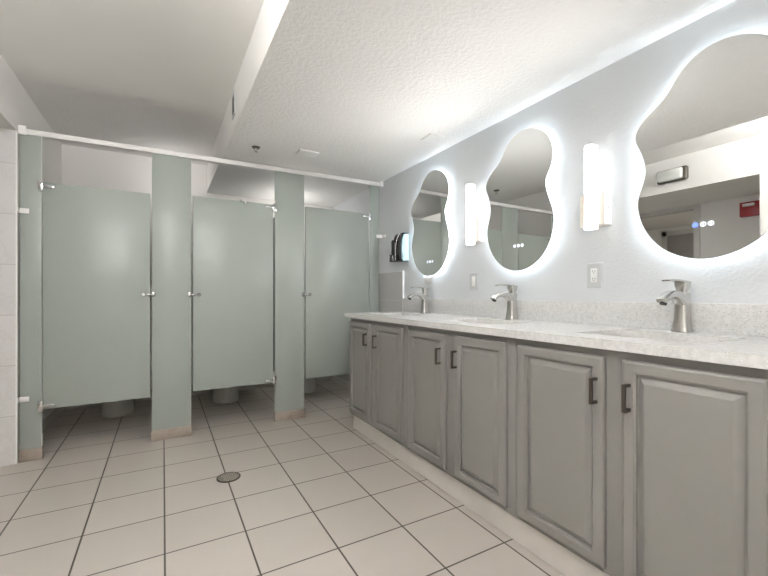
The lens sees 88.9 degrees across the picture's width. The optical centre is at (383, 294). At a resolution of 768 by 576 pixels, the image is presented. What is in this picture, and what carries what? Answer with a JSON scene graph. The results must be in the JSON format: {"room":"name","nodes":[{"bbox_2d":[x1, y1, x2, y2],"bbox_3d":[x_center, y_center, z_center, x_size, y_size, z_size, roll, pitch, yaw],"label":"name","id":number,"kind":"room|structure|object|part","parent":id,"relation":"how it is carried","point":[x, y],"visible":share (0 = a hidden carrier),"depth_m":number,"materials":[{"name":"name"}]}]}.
{"room":"public restroom","nodes":[
{"label":"public restroom","id":0,"kind":"room"},
{"bbox_2d":[0,54,61,459],"bbox_3d":[-1.872,-0.230,0.666,0.995,2.600,6.200,0,0,-29],"label":"wall","id":1,"kind":"structure","parent":0,"point":[17,108],"depth_m":2.55,"materials":[{"name":"white paint"}]},
{"bbox_2d":[0,129,15,466],"bbox_3d":[-2.714,0.018,2.255,0.891,2.105,0.012,0,0,-29],"label":"wall tile","id":2,"kind":"structure","parent":1,"relation":"attached to","point":[7,138],"depth_m":2.45,"materials":[{"name":"white tile"}]},
{"bbox_2d":[16,130,17,463],"bbox_3d":[-2.321,0.018,2.475,0.008,2.105,0.015,0,0,-29],"label":"trim","id":3,"kind":"structure","parent":1,"relation":"attached to","point":[16,130],"depth_m":2.47,"materials":[{"name":"metal"}]},
{"bbox_2d":[19,407,62,449],"bbox_3d":[-2.658,1.020,3.070,0.014,0.100,1.240,0,0,-29],"label":"baseboard","id":4,"kind":"structure","parent":1,"relation":"attached to","point":[51,417],"depth_m":3.21,"materials":[{"name":"tile"}]},
{"bbox_2d":[9,65,223,118],"bbox_3d":[-1.749,-1.463,2.701,1.220,0.174,0.160,0,0,-29],"label":"trim","id":5,"kind":"structure","parent":1,"relation":"attached to","point":[19,72],"depth_m":2.59,"materials":[{"name":"white paint"}]},
{"bbox_2d":[17,77,222,164],"bbox_3d":[-2.113,-1.468,3.338,1.228,0.164,1.308,0,0,-29],"label":"ceiling","id":6,"kind":"structure","parent":0,"point":[67,110],"depth_m":3.14,"materials":[{"name":"white paint"}]},
{"bbox_2d":[0,0,263,116],"bbox_3d":[-0.575,-1.460,0.623,1.220,0.180,4.850,0,0,-29],"label":"ceiling","id":7,"kind":"structure","parent":0,"point":[189,54],"depth_m":2.13,"materials":[{"name":"white paint"}]},
{"bbox_2d":[62,144,332,390],"bbox_3d":[-1.881,-0.230,4.278,2.780,2.600,0.100,0,0,-29],"label":"wall","id":8,"kind":"structure","parent":0,"point":[81,166],"depth_m":3.87,"materials":[{"name":"white paint"}]},
{"bbox_2d":[63,376,330,410],"bbox_3d":[-1.814,1.020,4.250,2.630,0.100,0.014,0,0,-29],"label":"baseboard","id":9,"kind":"structure","parent":8,"relation":"attached to","point":[203,392],"depth_m":4.16,"materials":[{"name":"tile"}]},
{"bbox_2d":[207,0,290,191],"bbox_3d":[-0.379,-1.233,1.509,0.006,0.272,6.200,0,0,-29],"label":"trim","id":10,"kind":"structure","parent":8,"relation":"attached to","point":[272,12],"depth_m":2.10,"materials":[{"name":"white paint"}]},
{"bbox_2d":[273,218,273,370],"bbox_3d":[-1.128,0.000,3.924,0.040,1.490,1.255,0,0,-29],"label":"divider","id":11,"kind":"object","parent":8,"relation":"attached to","point":[273,218],"visible":0.02,"depth_m":3.80,"materials":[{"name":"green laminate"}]},
{"bbox_2d":[0,380,564,575],"bbox_3d":[-1.323,1.110,0.976,5.255,0.080,6.400,0,0,-29],"label":"floor","id":12,"kind":"structure","parent":0,"point":[313,495],"depth_m":1.99,"materials":[{"name":"tile"}]},
{"bbox_2d":[17,134,43,462],"bbox_3d":[-2.275,0.022,2.521,0.118,2.096,0.068,0,0,-29],"label":"pilaster","id":13,"kind":"object","parent":12,"relation":"on","point":[30,210],"visible":1,"depth_m":2.52,"materials":[{"name":"green metal"}]},
{"bbox_2d":[37,180,150,411],"bbox_3d":[-1.970,0.011,2.691,0.629,1.499,0.052,0,0,-29],"label":"door","id":14,"kind":"structure","parent":13,"relation":"attached to","point":[96,241],"depth_m":2.68,"materials":[{"name":"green metal"}]},
{"bbox_2d":[18,125,382,187],"bbox_3d":[-1.177,-1.056,3.156,2.654,0.073,0.062,0,0,-29],"label":"headrail","id":15,"kind":"object","parent":13,"relation":"on","point":[23,130],"visible":0.84,"depth_m":2.94,"materials":[{"name":"metal"}]},
{"bbox_2d":[100,399,134,417],"bbox_3d":[-2.414,0.710,3.555,0.370,0.720,0.635,0,0,-29],"label":"toilet","id":16,"kind":"object","parent":12,"relation":"on","point":[114,409],"visible":0.12,"depth_m":3.42,"materials":[{"name":"white ceramic"}]},
{"bbox_2d":[151,153,191,441],"bbox_3d":[-1.583,0.018,2.923,0.268,2.103,0.048,0,0,-29],"label":"pilaster","id":17,"kind":"object","parent":12,"relation":"on","point":[171,294],"visible":1,"depth_m":2.91,"materials":[{"name":"green metal"}]},
{"bbox_2d":[210,387,238,403],"bbox_3d":[-1.617,0.710,4.005,0.370,0.720,0.635,0,0,-29],"label":"toilet","id":18,"kind":"object","parent":12,"relation":"on","point":[231,394],"visible":0.12,"depth_m":3.87,"materials":[{"name":"white ceramic"}]},
{"bbox_2d":[216,472,240,482],"bbox_3d":[-0.909,1.067,2.289,0.132,0.005,0.132,0,0,-29],"label":"floor drain","id":19,"kind":"object","parent":12,"relation":"on","point":[227,477],"visible":1,"depth_m":2.28,"materials":[{"name":"metal"}]},
{"bbox_2d":[274,171,304,421],"bbox_3d":[-0.810,0.016,3.360,0.261,2.108,0.048,0,0,-29],"label":"pilaster","id":20,"kind":"object","parent":12,"relation":"on","point":[289,294],"visible":1,"depth_m":3.34,"materials":[{"name":"green metal"}]},
{"bbox_2d":[192,196,275,390],"bbox_3d":[-1.183,-0.004,3.136,0.635,1.510,0.052,0,0,-29],"label":"door","id":21,"kind":"structure","parent":20,"relation":"attached to","point":[232,294],"depth_m":3.12,"materials":[{"name":"green metal"}]},
{"bbox_2d":[304,350,316,392],"bbox_3d":[-0.893,0.710,4.414,0.370,0.720,0.635,0,0,-29],"label":"toilet","id":22,"kind":"object","parent":12,"relation":"on","point":[310,385],"visible":0.09,"depth_m":4.27,"materials":[{"name":"white ceramic"}]},
{"bbox_2d":[369,185,385,311],"bbox_3d":[-0.070,0.013,3.749,0.145,2.114,0.098,0,0,-29],"label":"pilaster","id":23,"kind":"object","parent":12,"relation":"on","point":[374,236],"visible":0.68,"depth_m":3.75,"materials":[{"name":"green metal"}]},
{"bbox_2d":[305,207,371,378],"bbox_3d":[-0.406,-0.013,3.574,0.649,1.522,0.052,0,0,-29],"label":"door","id":24,"kind":"structure","parent":23,"relation":"attached to","point":[336,241],"depth_m":3.54,"materials":[{"name":"green metal"}]},
{"bbox_3d":[-0.099,0.011,3.764,0.098,2.110,0.032,0,0,-29],"label":"panel","id":25,"kind":"part","parent":23,"relation":"part of","materials":[{"name":"metal"}]},
{"bbox_2d":[349,318,410,467],"bbox_3d":[0.148,0.624,2.883,0.590,0.884,0.835,0,0,-29],"label":"vanity cabinet","id":26,"kind":"object","parent":12,"relation":"on","point":[378,351],"visible":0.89,"depth_m":2.67,"materials":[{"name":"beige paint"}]},
{"bbox_3d":[-0.183,0.567,2.957,0.020,0.713,0.354,0,0,-29],"label":"door","id":27,"kind":"part","parent":26,"relation":"part of","materials":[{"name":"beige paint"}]},
{"bbox_3d":[-0.140,0.326,2.828,0.034,0.088,0.011,0,0,-29],"label":"handle","id":28,"kind":"part","parent":26,"relation":"part of","materials":[{"name":"brown metal"}]},
{"bbox_3d":[0.025,0.567,2.589,0.020,0.713,0.360,0,0,-29],"label":"door","id":29,"kind":"part","parent":26,"relation":"part of","materials":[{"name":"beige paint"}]},
{"bbox_2d":[408,325,519,543],"bbox_3d":[0.562,0.624,2.150,0.590,0.884,0.848,0,0,-29],"label":"vanity cabinet","id":30,"kind":"object","parent":12,"relation":"on","point":[462,385],"visible":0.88,"depth_m":1.91,"materials":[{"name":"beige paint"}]},
{"bbox_3d":[0.240,0.567,2.209,0.020,0.713,0.348,0,0,-29],"label":"door","id":31,"kind":"part","parent":30,"relation":"part of","materials":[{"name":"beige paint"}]},
{"bbox_3d":[0.284,0.326,2.076,0.034,0.088,0.011,0,0,-29],"label":"handle","id":32,"kind":"part","parent":30,"relation":"part of","materials":[{"name":"brown metal"}]},
{"bbox_3d":[0.349,0.326,1.962,0.034,0.088,0.011,0,0,-29],"label":"handle","id":33,"kind":"part","parent":30,"relation":"part of","materials":[{"name":"brown metal"}]},
{"bbox_3d":[0.446,0.567,1.843,0.020,0.713,0.342,0,0,-29],"label":"door","id":34,"kind":"part","parent":30,"relation":"part of","materials":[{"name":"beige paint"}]},
{"bbox_2d":[516,338,767,575],"bbox_3d":[0.976,0.624,1.416,0.590,0.884,0.837,0,0,-29],"label":"vanity cabinet","id":35,"kind":"object","parent":12,"relation":"on","point":[628,464],"visible":0.91,"depth_m":1.22,"materials":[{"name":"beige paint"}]},
{"bbox_2d":[344,311,767,369],"bbox_3d":[0.573,0.165,2.159,0.585,0.033,2.597,0,0,-29],"label":"countertop","id":36,"kind":"structure","parent":35,"relation":"on","point":[728,349],"depth_m":1.48,"materials":[{"name":"stone"}]},
{"bbox_2d":[407,287,429,313],"bbox_3d":[0.267,0.044,3.035,0.192,0.207,0.060,0,0,-29],"label":"faucet","id":37,"kind":"object","parent":36,"relation":"on","point":[424,297],"visible":1,"depth_m":3.04,"materials":[{"name":"silver metal"}]},
{"bbox_3d":[0.253,0.014,3.027,0.160,0.059,0.044,0,0,-29],"label":"spout","id":38,"kind":"part","parent":37,"relation":"part of","materials":[{"name":"silver metal"}]},
{"bbox_3d":[0.278,-0.035,3.042,0.151,0.049,0.044,0,0,-29],"label":"handle","id":39,"kind":"part","parent":37,"relation":"part of","materials":[{"name":"silver metal"}]},
{"bbox_2d":[490,284,518,319],"bbox_3d":[0.698,0.044,2.271,0.192,0.207,0.060,0,0,-29],"label":"faucet","id":40,"kind":"object","parent":36,"relation":"on","point":[511,297],"visible":1,"depth_m":2.28,"materials":[{"name":"silver metal"}]},
{"bbox_3d":[0.684,0.014,2.263,0.160,0.059,0.044,0,0,-29],"label":"spout","id":41,"kind":"part","parent":40,"relation":"part of","materials":[{"name":"silver metal"}]},
{"bbox_3d":[0.710,-0.035,2.277,0.151,0.049,0.044,0,0,-29],"label":"handle","id":42,"kind":"part","parent":40,"relation":"part of","materials":[{"name":"silver metal"}]},
{"bbox_2d":[656,279,693,332],"bbox_3d":[1.124,0.044,1.516,0.192,0.207,0.060,0,0,-29],"label":"faucet","id":43,"kind":"object","parent":36,"relation":"on","point":[682,321],"visible":1,"depth_m":1.52,"materials":[{"name":"silver metal"}]},
{"bbox_3d":[1.110,0.014,1.508,0.160,0.059,0.044,0,0,-29],"label":"spout","id":44,"kind":"part","parent":43,"relation":"part of","materials":[{"name":"silver metal"}]},
{"bbox_3d":[1.135,-0.035,1.523,0.151,0.049,0.044,0,0,-29],"label":"handle","id":45,"kind":"part","parent":43,"relation":"part of","materials":[{"name":"silver metal"}]},
{"bbox_3d":[0.653,0.567,1.476,0.020,0.713,0.365,0,0,-29],"label":"door","id":46,"kind":"part","parent":35,"relation":"part of","materials":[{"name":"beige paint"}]},
{"bbox_3d":[0.708,0.326,1.325,0.034,0.088,0.011,0,0,-29],"label":"handle","id":47,"kind":"part","parent":35,"relation":"part of","materials":[{"name":"brown metal"}]},
{"bbox_3d":[0.761,0.326,1.231,0.034,0.088,0.011,0,0,-29],"label":"handle","id":48,"kind":"part","parent":35,"relation":"part of","materials":[{"name":"brown metal"}]},
{"bbox_3d":[0.859,0.567,1.113,0.020,0.713,0.350,0,0,-29],"label":"door","id":49,"kind":"part","parent":35,"relation":"part of","materials":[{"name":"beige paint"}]},
{"bbox_2d":[207,0,734,206],"bbox_3d":[0.251,-1.323,1.864,1.440,0.455,6.200,0,0,-29],"label":"ceiling","id":50,"kind":"structure","parent":0,"point":[358,84],"depth_m":1.93,"materials":[{"name":"white paint"}]},
{"bbox_2d":[232,91,235,119],"bbox_3d":[-0.990,-1.242,2.576,0.008,0.145,0.110,0,0,-29],"label":"air vent","id":51,"kind":"object","parent":50,"relation":"attached to","point":[234,93],"visible":1,"depth_m":2.56,"materials":[{"name":"grey plastic"}]},
{"bbox_2d":[252,145,259,152],"bbox_3d":[-0.950,-1.076,2.906,0.062,0.036,0.062,0,0,-29],"label":"sprinkler","id":52,"kind":"object","parent":50,"relation":"attached to","point":[254,146],"visible":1,"depth_m":2.90,"materials":[{"name":"metal"}]},
{"bbox_2d":[296,149,318,157],"bbox_3d":[-0.589,-1.089,3.021,0.148,0.010,0.104,0,0,-29],"label":"cover plate","id":53,"kind":"object","parent":50,"relation":"attached to","point":[303,152],"visible":1,"depth_m":3.01,"materials":[{"name":"white plastic"}]},
{"bbox_2d":[421,133,444,142],"bbox_3d":[0.341,-1.090,2.734,0.118,0.008,0.122,0,0,-29],"label":"cover plate","id":54,"kind":"object","parent":50,"relation":"attached to","point":[432,138],"visible":1,"depth_m":2.73,"materials":[{"name":"white plastic"}]},
{"bbox_2d":[333,0,767,303],"bbox_3d":[0.922,-0.230,2.243,0.100,2.600,6.200,0,0,-29],"label":"wall","id":55,"kind":"structure","parent":0,"point":[606,108],"depth_m":1.96,"materials":[{"name":"paint"}]},
{"bbox_2d":[331,376,348,388],"bbox_3d":[-0.254,1.032,4.186,0.014,0.075,1.660,0,0,-29],"label":"baseboard","id":56,"kind":"structure","parent":55,"relation":"attached to","point":[336,379],"depth_m":4.63,"materials":[{"name":"tile"}]},
{"bbox_2d":[335,271,401,381],"bbox_3d":[-0.242,0.432,4.190,0.012,1.275,1.665,0,0,-29],"label":"wall tile","id":57,"kind":"structure","parent":55,"relation":"attached to","point":[390,284],"depth_m":3.66,"materials":[{"name":"white tile"}]},
{"bbox_2d":[389,233,408,261],"bbox_3d":[0.130,-0.409,3.411,0.128,0.251,0.137,0,0,-29],"label":"dryer","id":58,"kind":"object","parent":55,"relation":"attached to","point":[400,244],"visible":1,"depth_m":3.37,"materials":[{"name":"black plastic"}]},
{"bbox_2d":[402,271,403,297],"bbox_3d":[0.169,0.430,3.458,0.015,1.280,0.013,0,0,-29],"label":"trim","id":59,"kind":"structure","parent":55,"relation":"attached to","point":[402,271],"depth_m":3.45,"materials":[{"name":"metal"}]},
{"bbox_2d":[424,276,433,283],"bbox_3d":[0.353,-0.116,3.131,0.015,0.064,0.124,0,0,-29],"label":"cable cover","id":60,"kind":"object","parent":55,"relation":"attached to","point":[428,279],"visible":0.96,"depth_m":3.11,"materials":[{"name":"white plastic"}]},
{"bbox_2d":[411,170,449,275],"bbox_3d":[0.365,-0.555,3.095,0.030,0.820,0.506,0,0,-29],"label":"mirror","id":61,"kind":"object","parent":55,"relation":"attached to","point":[431,238],"visible":1,"depth_m":3.06,"materials":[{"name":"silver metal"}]},
{"bbox_2d":[470,272,477,289],"bbox_3d":[0.613,-0.090,2.677,0.009,0.120,0.078,0,0,-29],"label":"light switch","id":62,"kind":"object","parent":55,"relation":"attached to","point":[473,276],"visible":1,"depth_m":2.67,"materials":[{"name":"grey plastic"}]},
{"bbox_2d":[466,184,484,245],"bbox_3d":[0.593,-0.527,2.613,0.106,0.398,0.125,0,0,-29],"label":"wall lamp","id":63,"kind":"object","parent":55,"relation":"attached to","point":[475,227],"visible":1,"depth_m":2.57,"materials":[{"name":"white glass"}]},
{"bbox_3d":[0.569,-0.527,2.592,0.044,0.398,0.052,0,0,-29],"label":"lamp shade","id":64,"kind":"part","parent":63,"relation":"part of","materials":[{"name":"white glass"}]},
{"bbox_2d":[486,128,553,270],"bbox_3d":[0.798,-0.550,2.327,0.030,0.820,0.506,0,0,-29],"label":"mirror","id":65,"kind":"object","parent":55,"relation":"attached to","point":[521,222],"visible":1,"depth_m":2.28,"materials":[{"name":"silver metal"}]},
{"bbox_2d":[402,298,767,336],"bbox_3d":[0.814,0.091,2.309,0.020,0.114,2.621,0,0,-29],"label":"backsplash","id":66,"kind":"structure","parent":55,"relation":"attached to","point":[721,318],"depth_m":1.81,"materials":[{"name":"stone"}]},
{"bbox_2d":[587,263,602,287],"bbox_3d":[1.036,-0.094,1.928,0.010,0.122,0.078,0,0,-29],"label":"wall outlet","id":67,"kind":"object","parent":55,"relation":"attached to","point":[594,270],"visible":1,"depth_m":1.92,"materials":[{"name":"grey plastic"}]},
{"bbox_2d":[591,268,596,281],"bbox_3d":[1.034,-0.094,1.927,0.004,0.068,0.034,0,0,-29],"label":"socket","id":68,"kind":"object","parent":67,"relation":"attached to","point":[593,270],"depth_m":1.93,"materials":[{"name":"white plastic"}]},
{"bbox_2d":[580,144,611,230],"bbox_3d":[1.005,-0.507,1.883,0.106,0.398,0.125,0,0,-29],"label":"wall lamp","id":69,"kind":"object","parent":55,"relation":"attached to","point":[595,206],"visible":1,"depth_m":1.84,"materials":[{"name":"white glass"}]},
{"bbox_3d":[0.981,-0.507,1.863,0.044,0.398,0.052,0,0,-29],"label":"lamp shade","id":70,"kind":"part","parent":69,"relation":"part of","materials":[{"name":"white glass"}]},
{"bbox_2d":[635,33,767,258],"bbox_3d":[1.252,-0.548,1.524,0.030,0.820,0.506,0,0,-29],"label":"mirror","id":71,"kind":"object","parent":55,"relation":"attached to","point":[703,149],"visible":1,"depth_m":1.50,"materials":[{"name":"silver metal"}]}
]}

